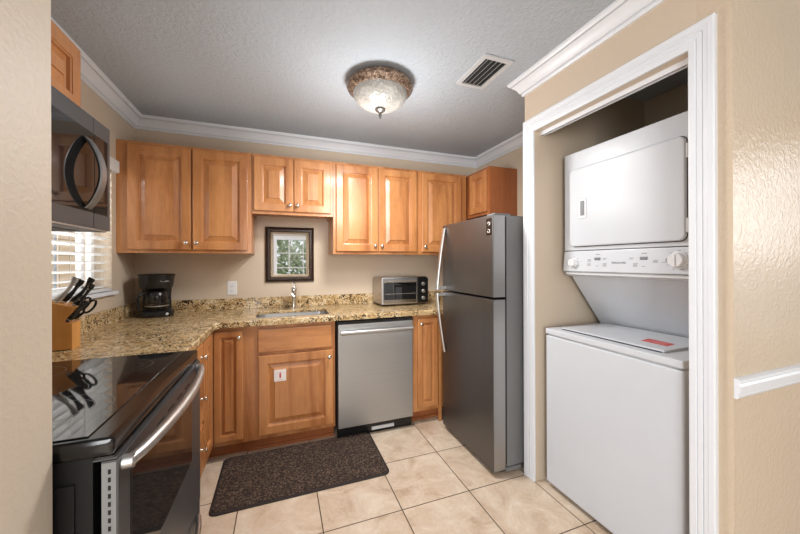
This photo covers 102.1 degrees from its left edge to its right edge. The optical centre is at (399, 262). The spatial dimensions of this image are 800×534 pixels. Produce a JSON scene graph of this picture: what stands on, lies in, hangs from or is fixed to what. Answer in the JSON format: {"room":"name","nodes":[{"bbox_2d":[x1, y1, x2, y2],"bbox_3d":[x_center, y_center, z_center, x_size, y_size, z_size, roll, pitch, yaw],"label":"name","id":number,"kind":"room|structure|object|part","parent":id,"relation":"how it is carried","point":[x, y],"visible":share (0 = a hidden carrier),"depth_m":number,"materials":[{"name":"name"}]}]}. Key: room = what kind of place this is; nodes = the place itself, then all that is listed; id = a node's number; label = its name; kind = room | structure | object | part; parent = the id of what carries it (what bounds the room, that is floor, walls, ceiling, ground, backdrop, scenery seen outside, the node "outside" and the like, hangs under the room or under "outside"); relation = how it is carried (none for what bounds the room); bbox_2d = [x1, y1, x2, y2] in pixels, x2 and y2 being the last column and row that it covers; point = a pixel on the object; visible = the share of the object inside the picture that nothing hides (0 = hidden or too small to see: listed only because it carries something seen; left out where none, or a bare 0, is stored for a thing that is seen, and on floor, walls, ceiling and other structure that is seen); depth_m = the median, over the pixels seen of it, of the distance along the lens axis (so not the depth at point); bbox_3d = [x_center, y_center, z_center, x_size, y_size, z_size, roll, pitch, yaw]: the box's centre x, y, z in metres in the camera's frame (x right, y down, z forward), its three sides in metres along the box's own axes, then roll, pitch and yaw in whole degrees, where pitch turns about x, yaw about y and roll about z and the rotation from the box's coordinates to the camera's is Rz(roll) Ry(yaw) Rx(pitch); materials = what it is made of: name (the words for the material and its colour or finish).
{"room":"kitchen","nodes":[
{"label":"kitchen","id":0,"kind":"room"},
{"bbox_2d":[0,0,52,533],"bbox_3d":[-1.599,0.098,0.243,1.969,2.409,0.144,0,0,-20],"label":"wall","id":1,"kind":"structure","parent":0,"point":[25,25],"depth_m":0.58,"materials":[{"name":"beige paint"}]},
{"bbox_2d":[80,81,134,316],"bbox_3d":[-1.705,0.099,1.424,0.140,2.409,2.145,0,0,-20],"label":"wall","id":2,"kind":"structure","parent":0,"point":[121,278],"depth_m":2.13,"materials":[{"name":"beige paint"}]},
{"bbox_2d":[51,20,80,107],"bbox_3d":[-1.249,-0.687,0.852,0.318,0.293,0.748,0,0,-20],"label":"upper cabinet","id":3,"kind":"object","parent":2,"relation":"attached to","point":[65,56],"visible":0.37,"depth_m":1.16,"materials":[{"name":"brown wood"}]},
{"bbox_2d":[51,85,109,232],"bbox_3d":[-1.188,-0.323,0.882,0.446,0.415,0.756,0,0,-20],"label":"microwave","id":4,"kind":"object","parent":3,"relation":"attached to","point":[80,144],"visible":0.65,"depth_m":1.09,"materials":[{"name":"grey metal"}]},
{"bbox_3d":[-1.022,-0.328,0.879,0.029,0.406,0.634,0,0,-20],"label":"door","id":5,"kind":"part","parent":4,"relation":"part of","materials":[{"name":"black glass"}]},
{"bbox_3d":[-1.033,-0.122,0.940,0.009,0.004,0.716,0,0,-20],"label":"trim","id":6,"kind":"part","parent":4,"relation":"part of","materials":[{"name":"metal"}]},
{"bbox_3d":[-1.075,-0.313,1.140,0.055,0.248,0.040,0,0,-20],"label":"handle","id":7,"kind":"part","parent":4,"relation":"part of","materials":[{"name":"grey metal"}]},
{"bbox_3d":[-1.136,-0.325,1.229,0.003,0.289,0.095,0,0,-20],"label":"keypad glass","id":8,"kind":"part","parent":4,"relation":"part of","materials":[{"name":"black glass"}]},
{"bbox_3d":[-1.153,-0.328,1.234,0.029,0.406,0.120,0,0,-20],"label":"control panel","id":9,"kind":"part","parent":4,"relation":"part of","materials":[{"name":"grey metal"}]},
{"bbox_2d":[52,232,118,301],"bbox_3d":[-1.770,-0.227,1.674,0.143,0.869,0.970,0,0,-20],"label":"window","id":10,"kind":"structure","parent":2,"relation":"in","point":[77,239],"depth_m":1.94,"materials":[{"name":"white glass"}]},
{"bbox_2d":[52,156,118,298],"bbox_3d":[-1.731,-0.195,1.686,0.088,0.940,0.941,0,0,-20],"label":"window blind","id":11,"kind":"object","parent":10,"relation":"attached to","point":[114,164],"visible":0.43,"depth_m":1.82,"materials":[{"name":"white plastic"}]},
{"bbox_3d":[-1.746,-0.221,1.681,0.053,0.788,0.002,0,0,-20],"label":"ladder cord","id":12,"kind":"part","parent":11,"relation":"part of","materials":[{"name":"white fabric"}]},
{"bbox_3d":[-1.744,0.174,1.681,0.044,0.014,0.901,0,0,-20],"label":"rail","id":13,"kind":"part","parent":11,"relation":"part of","materials":[{"name":"white plastic"}]},
{"bbox_3d":[-1.730,-0.165,1.772,0.006,0.880,0.004,0,0,-20],"label":"pull cord","id":14,"kind":"part","parent":11,"relation":"part of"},
{"bbox_3d":[-1.750,0.196,1.681,0.103,0.022,0.970,0,0,-20],"label":"sill","id":15,"kind":"part","parent":10,"relation":"part of","materials":[{"name":"white paint"}]},
{"bbox_2d":[73,302,136,333],"bbox_3d":[-1.763,0.343,1.818,0.021,0.092,1.363,0,0,-20],"label":"backsplash","id":16,"kind":"structure","parent":2,"relation":"attached to","point":[89,322],"depth_m":2.00,"materials":[{"name":"stone"}]},
{"bbox_2d":[134,129,476,301],"bbox_3d":[-0.615,0.095,3.025,3.298,2.409,0.100,0,0,-20],"label":"wall","id":17,"kind":"structure","parent":0,"point":[198,276],"depth_m":2.80,"materials":[{"name":"beige paint"}]},
{"bbox_2d":[116,139,254,253],"bbox_3d":[-1.563,-0.450,2.435,0.832,0.765,0.343,0,0,-20],"label":"upper cabinet","id":18,"kind":"object","parent":17,"relation":"attached to","point":[170,198],"visible":1,"depth_m":2.30,"materials":[{"name":"brown wood"}]},
{"bbox_3d":[-1.672,-0.451,2.253,0.370,0.719,0.019,0,0,-20],"label":"door","id":19,"kind":"part","parent":18,"relation":"part of","materials":[{"name":"brown wood"}]},
{"bbox_3d":[-1.319,-0.452,2.384,0.358,0.719,0.019,0,0,-20],"label":"door","id":20,"kind":"part","parent":18,"relation":"part of","materials":[{"name":"brown wood"}]},
{"bbox_2d":[227,281,236,294],"bbox_3d":[-1.391,0.212,2.678,0.072,0.116,0.009,0,0,-20],"label":"wall outlet","id":21,"kind":"object","parent":17,"relation":"attached to","point":[231,285],"visible":1,"depth_m":2.68,"materials":[{"name":"white plastic"}]},
{"bbox_2d":[265,226,313,282],"bbox_3d":[-0.961,-0.069,2.827,0.407,0.481,0.028,0,0,-20],"label":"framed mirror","id":22,"kind":"object","parent":17,"relation":"attached to","point":[289,251],"visible":1,"depth_m":2.83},
{"bbox_2d":[271,233,307,275],"bbox_3d":[-0.963,-0.069,2.834,0.304,0.378,0.002,0,0,-20],"label":"mirror glass","id":23,"kind":"object","parent":22,"relation":"attached to","point":[289,251],"depth_m":2.83,"materials":[{"name":"mirror"}]},
{"bbox_2d":[252,153,332,220],"bbox_3d":[-0.885,-0.605,2.687,0.612,0.459,0.343,0,0,-20],"label":"upper cabinet","id":24,"kind":"object","parent":17,"relation":"attached to","point":[282,186],"visible":1,"depth_m":2.55,"materials":[{"name":"brown wood"}]},
{"bbox_3d":[-0.978,-0.606,2.511,0.284,0.413,0.019,0,0,-20],"label":"door","id":25,"kind":"part","parent":24,"relation":"part of","materials":[{"name":"brown wood"}]},
{"bbox_3d":[-0.706,-0.607,2.612,0.284,0.413,0.019,0,0,-20],"label":"door","id":26,"kind":"part","parent":24,"relation":"part of","materials":[{"name":"brown wood"}]},
{"bbox_2d":[137,290,448,313],"bbox_3d":[-0.574,0.339,2.975,3.014,0.092,0.020,0,0,-20],"label":"backsplash","id":27,"kind":"structure","parent":17,"relation":"attached to","point":[309,300],"depth_m":2.76,"materials":[{"name":"stone"}]},
{"bbox_2d":[328,162,417,254],"bbox_3d":[-0.238,-0.454,2.927,0.764,0.765,0.343,0,0,-20],"label":"upper cabinet","id":28,"kind":"object","parent":17,"relation":"attached to","point":[375,208],"visible":1,"depth_m":2.78,"materials":[{"name":"brown wood"}]},
{"bbox_3d":[-0.361,-0.455,2.739,0.357,0.719,0.019,0,0,-20],"label":"door","id":29,"kind":"part","parent":28,"relation":"part of","materials":[{"name":"brown wood"}]},
{"bbox_3d":[-0.018,-0.456,2.866,0.359,0.719,0.019,0,0,-20],"label":"door","id":30,"kind":"part","parent":28,"relation":"part of","materials":[{"name":"brown wood"}]},
{"bbox_2d":[418,171,465,254],"bbox_3d":[0.360,-0.456,3.148,0.506,0.765,0.343,0,0,-20],"label":"upper cabinet","id":31,"kind":"object","parent":17,"relation":"attached to","point":[441,196],"visible":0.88,"depth_m":2.99,"materials":[{"name":"brown wood"}]},
{"bbox_2d":[51,0,687,156],"bbox_3d":[0.472,-1.163,0.443,6.200,0.100,5.700,0,0,-20],"label":"ceiling","id":32,"kind":"structure","parent":0,"point":[286,66],"depth_m":1.74,"materials":[{"name":"paint"}]},
{"bbox_2d":[347,66,412,118],"bbox_3d":[-0.122,-0.997,1.993,0.408,0.226,0.408,0,0,-20],"label":"ceiling light","id":33,"kind":"object","parent":32,"relation":"attached to","point":[380,90],"visible":1,"depth_m":1.88,"materials":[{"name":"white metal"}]},
{"bbox_3d":[-0.122,-0.994,1.993,0.340,0.098,0.340,0,0,-20],"label":"lamp shade","id":34,"kind":"part","parent":33,"relation":"part of","materials":[{"name":"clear glass"}]},
{"bbox_2d":[456,54,513,89],"bbox_3d":[0.487,-1.106,1.893,0.188,0.013,0.300,0,0,-20],"label":"ceiling vent","id":35,"kind":"object","parent":32,"relation":"in","point":[487,68],"visible":1,"depth_m":1.88,"materials":[{"name":"white metal"}]},
{"bbox_2d":[200,407,612,533],"bbox_3d":[0.480,1.346,0.443,6.200,0.100,5.700,0,0,-20],"label":"floor","id":36,"kind":"structure","parent":0,"point":[434,483],"depth_m":1.74,"materials":[{"name":"tile"}]},
{"bbox_2d":[52,350,204,533],"bbox_3d":[-1.042,0.766,0.944,0.765,1.070,0.762,0,0,-20],"label":"range","id":37,"kind":"object","parent":36,"relation":"on","point":[126,429],"visible":0.89,"depth_m":0.87,"materials":[{"name":"black metal"}]},
{"bbox_3d":[-0.953,0.853,0.574,0.585,0.775,0.005,0,0,-20],"label":"panel","id":38,"kind":"part","parent":37,"relation":"part of","materials":[{"name":"black metal"}]},
{"bbox_2d":[52,350,197,463],"bbox_3d":[-1.073,0.398,0.933,0.692,0.038,0.762,0,0,-20],"label":"cooktop","id":39,"kind":"object","parent":37,"relation":"in","point":[100,406],"depth_m":0.90,"materials":[{"name":"black glass"}]},
{"bbox_3d":[-0.766,0.419,1.046,0.038,0.005,0.758,0,0,-20],"label":"vent trim","id":40,"kind":"part","parent":37,"relation":"part of","materials":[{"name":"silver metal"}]},
{"bbox_3d":[-0.759,1.129,1.048,0.040,0.193,0.758,0,0,-20],"label":"storage drawer","id":41,"kind":"part","parent":37,"relation":"part of","materials":[{"name":"grey metal"}]},
{"bbox_3d":[-0.720,1.064,1.063,0.052,0.020,0.646,0,0,-20],"label":"handle","id":42,"kind":"part","parent":37,"relation":"part of","materials":[{"name":"metal"}]},
{"bbox_2d":[195,343,207,478],"bbox_3d":[-1.303,0.864,1.509,0.649,0.876,0.470,0,0,-20],"label":"base cabinet","id":43,"kind":"object","parent":36,"relation":"on","point":[199,348],"visible":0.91,"depth_m":1.77,"materials":[{"name":"brown wood"}]},
{"bbox_3d":[-1.036,0.531,1.609,0.019,0.160,0.442,0,0,-20],"label":"drawer","id":44,"kind":"part","parent":43,"relation":"part of","materials":[{"name":"brown wood"}]},
{"bbox_3d":[-1.034,1.036,1.609,0.019,0.265,0.442,0,0,-20],"label":"drawer","id":45,"kind":"part","parent":43,"relation":"part of","materials":[{"name":"brown wood"}]},
{"bbox_3d":[-1.035,0.757,1.609,0.019,0.257,0.442,0,0,-20],"label":"drawer","id":46,"kind":"part","parent":43,"relation":"part of","materials":[{"name":"brown wood"}]},
{"bbox_2d":[202,327,245,467],"bbox_3d":[-1.466,0.864,2.173,0.799,0.876,0.880,0,0,-20],"label":"base cabinet","id":47,"kind":"object","parent":36,"relation":"on","point":[223,422],"visible":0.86,"depth_m":2.11,"materials":[{"name":"brown wood"}]},
{"bbox_3d":[-1.164,0.810,1.956,0.019,0.718,0.250,0,0,-20],"label":"door","id":48,"kind":"part","parent":47,"relation":"part of","materials":[{"name":"brown wood"}]},
{"bbox_3d":[-1.124,0.810,2.120,0.170,0.718,0.019,0,0,-20],"label":"door","id":49,"kind":"part","parent":47,"relation":"part of","materials":[{"name":"brown wood"}]},
{"bbox_2d":[52,290,448,361],"bbox_3d":[-0.349,0.357,2.341,3.036,0.129,1.365,0,0,-20],"label":"countertop","id":50,"kind":"structure","parent":47,"relation":"on","point":[116,331],"depth_m":2.23,"materials":[{"name":"stone"}]},
{"bbox_2d":[52,299,80,351],"bbox_3d":[-1.526,0.278,1.454,0.130,0.222,0.096,0,0,-28],"label":"knife block","id":51,"kind":"object","parent":50,"relation":"on","point":[65,336],"visible":0.54,"depth_m":1.43,"materials":[{"name":"brown wood"}]},
{"bbox_2d":[52,276,78,302],"bbox_3d":[-1.489,0.123,1.441,0.092,0.125,0.016,0,0,-28],"label":"kitchen knife","id":52,"kind":"object","parent":51,"relation":"on","point":[74,280],"visible":0.98,"depth_m":1.44,"materials":[{"name":"metal"}]},
{"bbox_2d":[60,278,84,302],"bbox_3d":[-1.497,0.130,1.475,0.088,0.119,0.016,0,0,-28],"label":"kitchen knife","id":53,"kind":"object","parent":51,"relation":"on","point":[80,282],"visible":0.72,"depth_m":1.47,"materials":[{"name":"black plastic"}]},
{"bbox_2d":[65,301,85,322],"bbox_3d":[-1.458,0.221,1.453,0.071,0.095,0.018,0,0,-28],"label":"kitchen knife","id":54,"kind":"object","parent":51,"relation":"in","point":[81,304],"visible":1,"depth_m":1.45,"materials":[{"name":"black plastic"}]},
{"bbox_2d":[70,300,88,321],"bbox_3d":[-1.467,0.220,1.475,0.072,0.097,0.018,0,0,-28],"label":"kitchen knife","id":55,"kind":"object","parent":51,"relation":"in","point":[85,301],"visible":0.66,"depth_m":1.48,"materials":[{"name":"black plastic"}]},
{"bbox_3d":[-1.464,0.215,1.477,0.023,0.090,0.016,37,-17,-23],"label":"handle","id":56,"kind":"part","parent":55,"relation":"part of","materials":[{"name":"black plastic"}]},
{"bbox_2d":[68,277,94,303],"bbox_3d":[-1.486,0.132,1.510,0.095,0.130,0.016,0,0,-28],"label":"kitchen knife","id":57,"kind":"object","parent":51,"relation":"in","point":[89,280],"visible":0.73,"depth_m":1.51,"materials":[{"name":"black plastic"}]},
{"bbox_2d":[71,283,94,306],"bbox_3d":[-1.442,0.148,1.473,0.083,0.114,0.018,0,0,-28],"label":"kitchen knife","id":58,"kind":"object","parent":51,"relation":"in","point":[91,286],"visible":1,"depth_m":1.47,"materials":[{"name":"black plastic"}]},
{"bbox_2d":[74,297,96,320],"bbox_3d":[-1.470,0.214,1.510,0.087,0.110,0.011,0,0,-28],"label":"scissors","id":59,"kind":"object","parent":51,"relation":"in","point":[89,298],"visible":0.66,"depth_m":1.51,"materials":[{"name":"black plastic"}]},
{"bbox_3d":[-1.481,0.207,1.504,0.038,0.110,0.011,37,-17,-23],"label":"handle","id":60,"kind":"part","parent":59,"relation":"part of","materials":[{"name":"black plastic"}]},
{"bbox_2d":[137,273,175,317],"bbox_3d":[-1.777,0.234,2.365,0.228,0.308,0.236,0,0,-34],"label":"coffee maker","id":61,"kind":"object","parent":50,"relation":"on","point":[151,281],"visible":0.99,"depth_m":2.32,"materials":[{"name":"black plastic"}]},
{"bbox_2d":[135,290,168,310],"bbox_3d":[-1.776,0.271,2.325,0.189,0.144,0.151,0,0,-34],"label":"coffee carafe","id":62,"kind":"object","parent":61,"relation":"on","point":[152,292],"visible":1,"depth_m":2.29,"materials":[{"name":"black glass"}]},
{"bbox_3d":[-1.800,0.269,2.252,0.024,0.129,0.077,0,0,19],"label":"handle","id":63,"kind":"part","parent":62,"relation":"part of","materials":[{"name":"black plastic"}]},
{"bbox_3d":[-1.760,0.207,2.340,0.112,0.018,0.112,0,0,-34],"label":"lid","id":64,"kind":"part","parent":62,"relation":"part of","materials":[{"name":"black plastic"}]},
{"bbox_3d":[-1.760,0.345,2.340,0.132,0.004,0.132,0,0,-34],"label":"warming plate","id":65,"kind":"part","parent":61,"relation":"part of","materials":[{"name":"black metal"}]},
{"bbox_3d":[-1.778,0.089,2.365,0.228,0.017,0.236,0,0,-34],"label":"lid","id":66,"kind":"part","parent":61,"relation":"part of","materials":[{"name":"black plastic"}]},
{"bbox_2d":[257,311,327,317],"bbox_3d":[-0.822,0.482,2.493,0.564,0.144,0.376,0,0,-20],"label":"sink","id":67,"kind":"object","parent":50,"relation":"in","point":[310,312],"visible":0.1,"depth_m":2.65,"materials":[{"name":"metal"}]},
{"bbox_2d":[290,282,296,308],"bbox_3d":[-0.876,0.274,2.675,0.056,0.224,0.166,0,0,-20],"label":"faucet","id":68,"kind":"object","parent":50,"relation":"on","point":[293,289],"visible":1,"depth_m":2.71,"materials":[{"name":"silver metal"}]},
{"bbox_3d":[-0.877,0.250,2.664,0.034,0.068,0.146,0,0,-16],"label":"spout","id":69,"kind":"part","parent":68,"relation":"part of","materials":[{"name":"silver metal"}]},
{"bbox_2d":[373,275,427,305],"bbox_3d":[0.008,0.255,2.999,0.452,0.256,0.310,0,0,-22],"label":"toaster oven","id":70,"kind":"object","parent":50,"relation":"on","point":[408,289],"visible":1,"depth_m":2.88,"materials":[{"name":"metal"}]},
{"bbox_3d":[-0.001,0.250,2.873,0.334,0.232,0.011,0,0,-22],"label":"frame","id":71,"kind":"part","parent":70,"relation":"part of","materials":[{"name":"metal"}]},
{"bbox_3d":[0.003,0.264,2.868,0.306,0.172,0.012,0,0,-22],"label":"door","id":72,"kind":"part","parent":70,"relation":"part of","materials":[{"name":"black glass"}]},
{"bbox_3d":[0.006,0.340,2.861,0.306,0.028,0.003,0,0,-22],"label":"rail","id":73,"kind":"part","parent":70,"relation":"part of","materials":[{"name":"silver metal"}]},
{"bbox_3d":[0.011,0.167,2.848,0.304,0.021,0.028,0,0,-22],"label":"handle","id":74,"kind":"part","parent":70,"relation":"part of","materials":[{"name":"metal"}]},
{"bbox_3d":[0.207,0.249,2.956,0.106,0.232,0.011,0,0,-22],"label":"control panel","id":75,"kind":"part","parent":70,"relation":"part of","materials":[{"name":"black plastic"}]},
{"bbox_2d":[245,321,334,451],"bbox_3d":[-0.851,0.862,2.525,0.598,0.876,0.647,0,0,-20],"label":"base cabinet","id":76,"kind":"object","parent":36,"relation":"on","point":[290,368],"visible":0.97,"depth_m":2.25,"materials":[{"name":"brown wood"}]},
{"bbox_3d":[-0.778,1.289,2.332,0.598,0.022,0.012,0,0,-20],"label":"shoe moulding","id":77,"kind":"part","parent":76,"relation":"part of","materials":[{"name":"orange wood"}]},
{"bbox_3d":[-0.729,0.531,2.267,0.494,0.162,0.019,0,0,-20],"label":"drawer","id":78,"kind":"part","parent":76,"relation":"part of","materials":[{"name":"brown wood"}]},
{"bbox_3d":[-0.721,0.900,2.269,0.496,0.536,0.019,0,0,-20],"label":"door","id":79,"kind":"part","parent":76,"relation":"part of","materials":[{"name":"brown wood"}]},
{"bbox_2d":[209,432,388,516],"bbox_3d":[-0.609,1.292,2.062,0.984,0.014,0.528,0,0,-20],"label":"floor mat","id":80,"kind":"object","parent":36,"relation":"on","point":[246,481],"visible":1,"depth_m":2.00,"materials":[{"name":"brown carpet"}]},
{"bbox_2d":[335,316,413,436],"bbox_3d":[-0.265,0.863,2.692,0.600,0.866,0.658,0,0,-20],"label":"dishwasher","id":81,"kind":"object","parent":36,"relation":"on","point":[374,357],"visible":0.98,"depth_m":2.43,"materials":[{"name":"metal"}]},
{"bbox_3d":[-0.189,1.252,2.494,0.590,0.088,0.020,0,0,-20],"label":"toe panel","id":82,"kind":"part","parent":81,"relation":"part of","materials":[{"name":"black plastic"}]},
{"bbox_3d":[-0.163,0.506,2.410,0.556,0.030,0.058,0,0,-20],"label":"handle","id":83,"kind":"part","parent":81,"relation":"part of","materials":[{"name":"metal"}]},
{"bbox_2d":[411,314,442,420],"bbox_3d":[0.140,0.859,2.893,0.285,0.876,0.647,0,0,-20],"label":"base cabinet","id":84,"kind":"object","parent":36,"relation":"on","point":[427,346],"visible":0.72,"depth_m":2.62,"materials":[{"name":"brown wood"}]},
{"bbox_3d":[0.213,1.286,2.699,0.285,0.022,0.012,0,0,-20],"label":"shoe moulding","id":85,"kind":"part","parent":84,"relation":"part of","materials":[{"name":"orange wood"}]},
{"bbox_3d":[0.224,0.806,2.620,0.177,0.718,0.019,0,0,-20],"label":"door","id":86,"kind":"part","parent":84,"relation":"part of","materials":[{"name":"brown wood"}]},
{"bbox_2d":[436,213,523,472],"bbox_3d":[0.774,0.496,2.361,0.852,1.599,0.646,0,0,-20],"label":"refrigerator","id":87,"kind":"object","parent":36,"relation":"on","point":[482,334],"visible":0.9,"depth_m":2.02,"materials":[{"name":"grey metal"}]},
{"bbox_3d":[0.315,0.460,2.486,0.079,0.454,0.030,0,0,-20],"label":"handle","id":88,"kind":"part","parent":87,"relation":"part of","materials":[{"name":"metal"}]},
{"bbox_3d":[0.314,-0.029,2.486,0.079,0.468,0.030,0,0,-20],"label":"handle","id":89,"kind":"part","parent":87,"relation":"part of","materials":[{"name":"metal"}]},
{"bbox_3d":[0.488,-0.038,2.257,0.092,0.501,0.642,0,0,-20],"label":"freezer door","id":90,"kind":"part","parent":87,"relation":"part of","materials":[{"name":"metal"}]},
{"bbox_3d":[0.490,0.744,2.257,0.092,1.040,0.642,0,0,-20],"label":"fridge door","id":91,"kind":"part","parent":87,"relation":"part of","materials":[{"name":"metal"}]},
{"bbox_2d":[546,111,688,533],"bbox_3d":[1.293,0.330,1.681,0.702,1.928,0.686,0,0,-20],"label":"dryer","id":92,"kind":"object","parent":36,"relation":"on","point":[618,385],"visible":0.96,"depth_m":1.53,"materials":[{"name":"white metal"}]},
{"bbox_2d":[546,323,688,533],"bbox_3d":[1.295,0.804,1.681,0.702,0.919,0.686,0,0,-20],"label":"washer","id":93,"kind":"object","parent":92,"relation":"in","point":[618,393],"depth_m":1.49,"materials":[{"name":"white metal"}]},
{"bbox_3d":[1.169,-0.007,1.635,0.164,0.116,0.686,0,0,-20],"label":"control panel","id":94,"kind":"part","parent":92,"relation":"part of","materials":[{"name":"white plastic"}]},
{"bbox_3d":[1.090,-0.312,1.614,0.018,0.440,0.572,0,0,-20],"label":"dryer door","id":95,"kind":"part","parent":92,"relation":"part of","materials":[{"name":"white metal"}]},
{"bbox_2d":[477,146,522,215],"bbox_3d":[1.137,0.089,2.873,0.120,2.409,1.403,0,0,-20],"label":"wall","id":96,"kind":"structure","parent":0,"point":[514,159],"depth_m":2.91,"materials":[{"name":"beige paint"}]},
{"bbox_2d":[466,166,516,220],"bbox_3d":[0.796,-0.632,3.154,0.314,0.415,0.636,0,0,-20],"label":"upper cabinet","id":97,"kind":"object","parent":96,"relation":"attached to","point":[491,189],"visible":0.77,"depth_m":2.87,"materials":[{"name":"orange wood"}]},
{"bbox_3d":[0.713,-0.633,2.955,0.019,0.369,0.261,0,0,-20],"label":"door","id":98,"kind":"part","parent":97,"relation":"part of","materials":[{"name":"brown wood"}]},
{"bbox_2d":[525,0,695,480],"bbox_3d":[0.970,0.090,1.597,0.100,2.409,0.873,0,0,-20],"label":"wall","id":99,"kind":"structure","parent":0,"point":[669,18],"depth_m":1.77,"materials":[{"name":"beige paint"}]},
{"bbox_2d":[540,58,687,135],"bbox_3d":[0.981,-0.766,1.570,0.028,0.022,0.773,0,0,-20],"label":"trim","id":100,"kind":"structure","parent":99,"relation":"attached to","point":[683,64],"depth_m":1.47,"materials":[{"name":"white paint"}]},
{"bbox_2d":[523,12,718,533],"bbox_3d":[0.925,0.219,1.548,0.019,2.152,0.933,0,0,-20],"label":"trim","id":101,"kind":"structure","parent":99,"relation":"attached to","point":[699,40],"depth_m":1.16,"materials":[{"name":"white paint"}]},
{"bbox_2d":[548,83,687,334],"bbox_3d":[1.484,0.088,1.734,0.961,2.409,0.973,0,0,-20],"label":"wall","id":102,"kind":"structure","parent":0,"point":[567,305],"depth_m":2.02,"materials":[{"name":"beige paint"}]},
{"bbox_2d":[696,0,799,533],"bbox_3d":[2.164,0.086,1.521,2.286,2.409,0.100,0,0,-20],"label":"wall","id":103,"kind":"structure","parent":0,"point":[758,41],"depth_m":1.13,"materials":[{"name":"beige paint"}]},
{"bbox_2d":[51,0,665,167],"bbox_3d":[0.582,-1.067,2.111,4.634,0.092,2.449,0,0,-20],"label":"trim","id":104,"kind":"structure","parent":103,"relation":"attached to","point":[620,14],"depth_m":2.32,"materials":[{"name":"white paint"}]},
{"bbox_2d":[734,364,799,398],"bbox_3d":[2.139,0.415,1.448,2.185,0.067,0.018,0,0,-20],"label":"trim","id":105,"kind":"structure","parent":103,"relation":"attached to","point":[752,384],"depth_m":1.12,"materials":[{"name":"white paint"}]},
{"label":"outside","id":106,"kind":"structure","parent":0,"visible":0},
{"bbox_3d":[1.237,1.404,0.990,13.000,0.020,13.000,0,0,-20],"label":"ground","id":107,"kind":"structure","parent":106,"visible":0},
{"bbox_2d":[52,232,75,288],"bbox_3d":[-3.822,0.210,2.689,0.200,2.400,5.300,0,0,-20],"label":"wall","id":108,"kind":"structure","parent":107,"relation":"on","point":[59,267],"depth_m":4.08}
]}

